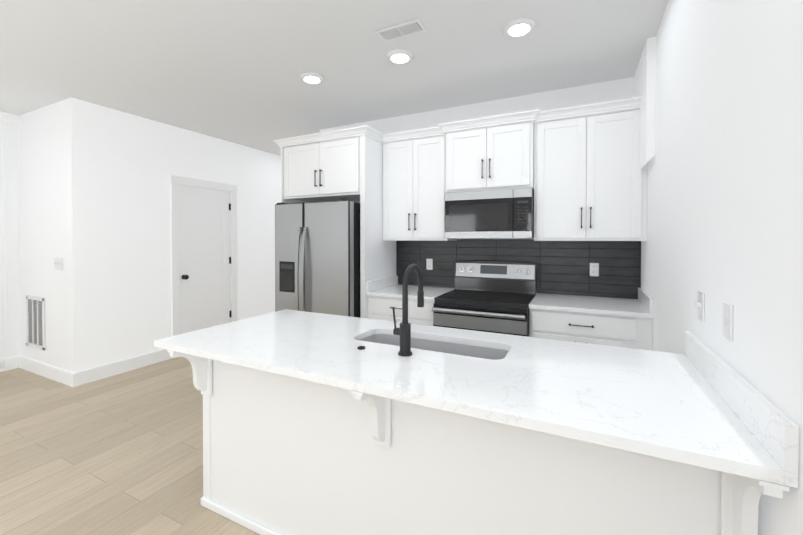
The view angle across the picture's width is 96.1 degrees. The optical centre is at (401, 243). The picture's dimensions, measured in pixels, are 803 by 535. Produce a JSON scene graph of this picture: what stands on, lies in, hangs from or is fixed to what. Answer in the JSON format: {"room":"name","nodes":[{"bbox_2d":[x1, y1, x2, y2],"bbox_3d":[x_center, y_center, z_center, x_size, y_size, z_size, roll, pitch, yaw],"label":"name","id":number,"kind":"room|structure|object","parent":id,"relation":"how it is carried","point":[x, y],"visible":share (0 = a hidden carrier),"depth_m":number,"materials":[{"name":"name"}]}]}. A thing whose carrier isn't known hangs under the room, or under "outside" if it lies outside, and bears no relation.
{"room":"kitchen","nodes":[
{"label":"kitchen","id":0,"kind":"room"},
{"bbox_2d":[0,121,19,358],"bbox_3d":[-5.640,0.017,1.240,0.150,2.760,6.460,0,1,26],"label":"wall","id":1,"kind":"structure","parent":0,"point":[10,347],"depth_m":3.91,"materials":[{"name":"white paint"}]},
{"bbox_2d":[0,361,4,368],"bbox_3d":[-4.278,1.295,3.818,0.008,0.070,0.115,0,1,26],"label":"outlet","id":2,"kind":"object","parent":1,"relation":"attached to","point":[2,364],"visible":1,"depth_m":3.85,"materials":[{"name":"white plastic"}]},
{"bbox_2d":[0,355,17,371],"bbox_3d":[-5.566,1.330,1.220,0.016,0.135,6.160,0,1,26],"label":"baseboard","id":3,"kind":"structure","parent":1,"relation":"attached to","point":[10,362],"depth_m":3.91,"materials":[{"name":"white paint"}]},
{"bbox_2d":[0,111,19,340],"bbox_3d":[-5.542,-0.147,1.189,0.070,2.430,6.160,0,1,26],"label":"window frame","id":4,"kind":"structure","parent":1,"relation":"attached to","point":[9,118],"depth_m":3.87,"materials":[{"name":"white paint"}]},
{"bbox_2d":[16,101,63,368],"bbox_3d":[-3.713,-0.015,3.808,0.990,2.760,0.150,0,1,26],"label":"wall","id":5,"kind":"structure","parent":0,"point":[37,131],"depth_m":3.73,"materials":[{"name":"white paint"}]},
{"bbox_2d":[26,295,45,350],"bbox_3d":[-3.848,0.825,3.793,0.410,0.540,0.012,0,1,26],"label":"air vent grille","id":6,"kind":"object","parent":5,"relation":"in","point":[35,321],"visible":1,"depth_m":3.79,"materials":[{"name":"white plastic"}]},
{"bbox_2d":[18,355,76,386],"bbox_3d":[-3.661,1.299,3.707,1.186,0.135,0.016,0,1,26],"label":"baseboard","id":7,"kind":"structure","parent":5,"relation":"attached to","point":[66,377],"depth_m":3.66,"materials":[{"name":"white paint"}]},
{"bbox_2d":[54,258,62,269],"bbox_3d":[-3.387,0.198,3.556,0.170,0.120,0.018,0,1,26],"label":"switch","id":8,"kind":"object","parent":5,"relation":"attached to","point":[58,263],"visible":0.98,"depth_m":3.56,"materials":[{"name":"white plastic"}]},
{"bbox_2d":[0,357,259,534],"bbox_3d":[-1.769,1.437,2.055,6.400,0.100,11.300,0,1,26],"label":"floor","id":9,"kind":"structure","parent":0,"point":[120,454],"depth_m":2.35,"materials":[{"name":"brown wood"}]},
{"bbox_2d":[275,199,359,317],"bbox_3d":[-0.736,0.471,3.821,0.920,1.787,0.837,0,1,26],"label":"refrigerator","id":10,"kind":"object","parent":9,"relation":"on","point":[317,257],"visible":0.6,"depth_m":3.46,"materials":[{"name":"silver metal"}]},
{"bbox_2d":[281,135,396,318],"bbox_3d":[-0.675,0.169,3.904,1.047,2.390,0.684,0,1,26],"label":"tall cabinet","id":11,"kind":"object","parent":9,"relation":"on","point":[340,169],"visible":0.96,"depth_m":3.57,"materials":[{"name":"white paint"}]},
{"bbox_2d":[273,96,640,147],"bbox_3d":[0.310,-1.055,3.391,3.359,0.070,0.710,0,1,26],"label":"crown molding","id":12,"kind":"structure","parent":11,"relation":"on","point":[536,115],"depth_m":3.16,"materials":[{"name":"white paint"}]},
{"bbox_2d":[368,295,434,325],"bbox_3d":[0.114,0.927,3.541,0.694,0.882,0.659,0,1,26],"label":"base cabinet","id":13,"kind":"object","parent":9,"relation":"on","point":[379,307],"visible":0.29,"depth_m":3.28,"materials":[{"name":"white paint"}]},
{"bbox_2d":[366,276,453,300],"bbox_3d":[0.115,0.419,3.536,0.695,0.130,0.636,0,1,26],"label":"countertop","id":14,"kind":"structure","parent":13,"relation":"on","point":[387,287],"depth_m":3.51,"materials":[{"name":"stone"}]},
{"bbox_2d":[167,350,788,534],"bbox_3d":[0.037,0.951,1.646,2.220,0.883,0.863,0,1,26],"label":"base cabinet","id":15,"kind":"object","parent":9,"relation":"on","point":[285,455],"visible":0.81,"depth_m":1.37,"materials":[{"name":"white paint"}]},
{"bbox_2d":[154,309,798,487],"bbox_3d":[0.014,0.442,1.664,2.310,0.132,0.886,0,1,26],"label":"countertop","id":16,"kind":"structure","parent":15,"relation":"on","point":[699,403],"depth_m":1.25,"materials":[{"name":"stone"}]},
{"bbox_2d":[392,264,423,356],"bbox_3d":[0.036,0.284,1.635,0.094,0.388,0.216,0,1,26],"label":"faucet","id":17,"kind":"object","parent":16,"relation":"on","point":[403,331],"visible":1,"depth_m":1.55,"materials":[{"name":"black metal"}]},
{"bbox_2d":[360,334,508,359],"bbox_3d":[0.134,0.610,1.758,0.782,0.204,0.292,0,1,26],"label":"sink","id":18,"kind":"object","parent":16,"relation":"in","point":[464,350],"visible":0.12,"depth_m":1.86,"materials":[{"name":"silver metal"}]},
{"bbox_2d":[432,260,536,336],"bbox_3d":[0.744,0.765,3.164,0.762,1.206,0.750,0,1,26],"label":"range","id":19,"kind":"object","parent":9,"relation":"on","point":[494,296],"visible":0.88,"depth_m":3.05,"materials":[{"name":"silver metal"}]},
{"bbox_2d":[529,308,651,350],"bbox_3d":[1.470,0.936,2.876,0.790,0.882,0.659,0,1,26],"label":"base cabinet","id":20,"kind":"object","parent":9,"relation":"on","point":[617,331],"visible":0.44,"depth_m":2.59,"materials":[{"name":"white paint"}]},
{"bbox_2d":[529,287,653,317],"bbox_3d":[1.475,0.428,2.869,0.802,0.130,0.636,0,1,26],"label":"countertop","id":21,"kind":"structure","parent":20,"relation":"on","point":[642,305],"depth_m":2.72,"materials":[{"name":"stone"}]},
{"bbox_2d":[60,98,280,371],"bbox_3d":[-2.109,-0.039,5.717,0.150,2.760,4.990,0,1,26],"label":"wall","id":22,"kind":"structure","parent":0,"point":[88,190],"depth_m":3.91,"materials":[{"name":"white paint"}]},
{"bbox_2d":[77,349,171,385],"bbox_3d":[-2.926,1.297,3.879,0.016,0.135,0.900,0,1,26],"label":"baseboard","id":23,"kind":"structure","parent":22,"relation":"attached to","point":[89,375],"depth_m":3.80,"materials":[{"name":"white paint"}]},
{"bbox_2d":[170,175,237,357],"bbox_3d":[-2.549,0.268,4.695,0.084,2.172,0.930,0,1,26],"label":"door frame","id":24,"kind":"structure","parent":22,"relation":"attached to","point":[176,182],"depth_m":4.35,"materials":[{"name":"white paint"}]},
{"bbox_2d":[179,185,230,333],"bbox_3d":[-2.521,0.314,4.681,0.106,2.064,0.734,0,1,26],"label":"pantry door","id":25,"kind":"structure","parent":22,"relation":"in","point":[205,255],"depth_m":4.67,"materials":[{"name":"white paint"}]},
{"bbox_2d":[0,0,668,155],"bbox_3d":[-1.769,-1.423,2.019,6.400,0.100,11.300,0,1,26],"label":"ceiling","id":26,"kind":"structure","parent":0,"point":[232,71],"depth_m":2.66,"materials":[{"name":"white paint"}]},
{"bbox_2d":[300,72,323,83],"bbox_3d":[-0.746,-1.373,3.005,0.196,0.020,0.196,0,1,26],"label":"recessed light","id":27,"kind":"object","parent":26,"relation":"in","point":[311,78],"visible":1,"depth_m":2.98,"materials":[{"name":"white plastic"}]},
{"bbox_2d":[387,49,412,63],"bbox_3d":[-0.012,-1.369,2.651,0.196,0.020,0.196,0,1,26],"label":"recessed light","id":28,"kind":"object","parent":26,"relation":"in","point":[399,56],"visible":1,"depth_m":2.62,"materials":[{"name":"white plastic"}]},
{"bbox_2d":[375,19,426,41],"bbox_3d":[-0.005,-1.369,2.325,0.310,0.012,0.135,0,1,26],"label":"ceiling vent","id":29,"kind":"object","parent":26,"relation":"in","point":[408,28],"visible":1,"depth_m":2.31,"materials":[{"name":"white plastic"}]},
{"bbox_2d":[503,18,534,37],"bbox_3d":[0.747,-1.364,2.291,0.196,0.020,0.196,0,1,26],"label":"recessed light","id":30,"kind":"object","parent":26,"relation":"in","point":[519,27],"visible":1,"depth_m":2.27,"materials":[{"name":"white plastic"}]},
{"bbox_2d":[634,37,655,169],"bbox_3d":[1.809,-0.963,2.699,0.050,0.834,0.639,0,1,26],"label":"beam","id":31,"kind":"structure","parent":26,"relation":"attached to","point":[645,81],"depth_m":2.42,"materials":[{"name":"white paint"}]},
{"bbox_2d":[383,135,457,240],"bbox_3d":[0.179,-0.528,3.652,0.693,0.990,0.369,0,1,26],"label":"wall cabinet","id":32,"kind":"object","parent":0,"point":[414,181],"visible":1,"depth_m":3.50,"materials":[{"name":"white paint"}]},
{"bbox_2d":[320,79,619,297],"bbox_3d":[0.455,-0.015,3.814,3.170,2.760,0.150,0,1,26],"label":"wall","id":33,"kind":"structure","parent":0,"point":[608,90],"depth_m":3.47,"materials":[{"name":"white paint"}]},
{"bbox_2d":[396,239,640,298],"bbox_3d":[0.962,0.205,3.478,2.264,0.499,0.009,0,1,26],"label":"tile backsplash","id":34,"kind":"structure","parent":33,"relation":"attached to","point":[563,267],"depth_m":3.28,"materials":[{"name":"black tile"}]},
{"bbox_2d":[426,259,432,269],"bbox_3d":[0.294,0.215,3.796,0.070,0.115,0.008,0,1,26],"label":"outlet","id":35,"kind":"object","parent":34,"relation":"attached to","point":[429,264],"visible":1,"depth_m":3.79,"materials":[{"name":"white plastic"}]},
{"bbox_2d":[590,263,598,275],"bbox_3d":[1.668,0.224,3.122,0.070,0.115,0.008,0,1,26],"label":"outlet","id":36,"kind":"object","parent":34,"relation":"attached to","point":[594,269],"visible":1,"depth_m":3.12,"materials":[{"name":"white plastic"}]},
{"bbox_2d":[446,121,533,192],"bbox_3d":[0.821,-0.745,3.301,0.756,0.548,0.429,0,1,26],"label":"wall cabinet","id":37,"kind":"object","parent":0,"point":[493,158],"visible":1,"depth_m":3.12,"materials":[{"name":"white paint"}]},
{"bbox_2d":[445,188,533,237],"bbox_3d":[0.825,-0.258,3.315,0.752,0.418,0.412,0,1,26],"label":"over-the-range microwave","id":38,"kind":"object","parent":37,"relation":"attached to","point":[504,213],"visible":1,"depth_m":3.11,"materials":[{"name":"silver"}]},
{"bbox_2d":[534,109,646,240],"bbox_3d":[1.536,-0.520,2.987,0.797,0.990,0.369,0,1,26],"label":"wall cabinet","id":39,"kind":"object","parent":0,"point":[590,180],"visible":0.96,"depth_m":2.84,"materials":[{"name":"white paint"}]},
{"bbox_2d":[620,0,802,534],"bbox_3d":[0.229,0.040,-0.612,0.293,2.760,8.300,0,1,26],"label":"wall","id":40,"kind":"structure","parent":0,"point":[725,172],"depth_m":1.11,"materials":[{"name":"white paint"}]},
{"bbox_2d":[695,290,704,321],"bbox_3d":[1.167,0.243,1.416,0.020,0.115,0.070,0,1,26],"label":"light switch","id":41,"kind":"object","parent":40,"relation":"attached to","point":[700,304],"visible":0.98,"depth_m":1.40,"materials":[{"name":"white plastic"}]},
{"bbox_2d":[723,302,732,341],"bbox_3d":[1.036,0.246,1.146,0.008,0.115,0.070,0,1,26],"label":"outlet","id":42,"kind":"object","parent":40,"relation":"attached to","point":[728,321],"visible":0.98,"depth_m":1.13,"materials":[{"name":"white plastic"}]}
]}

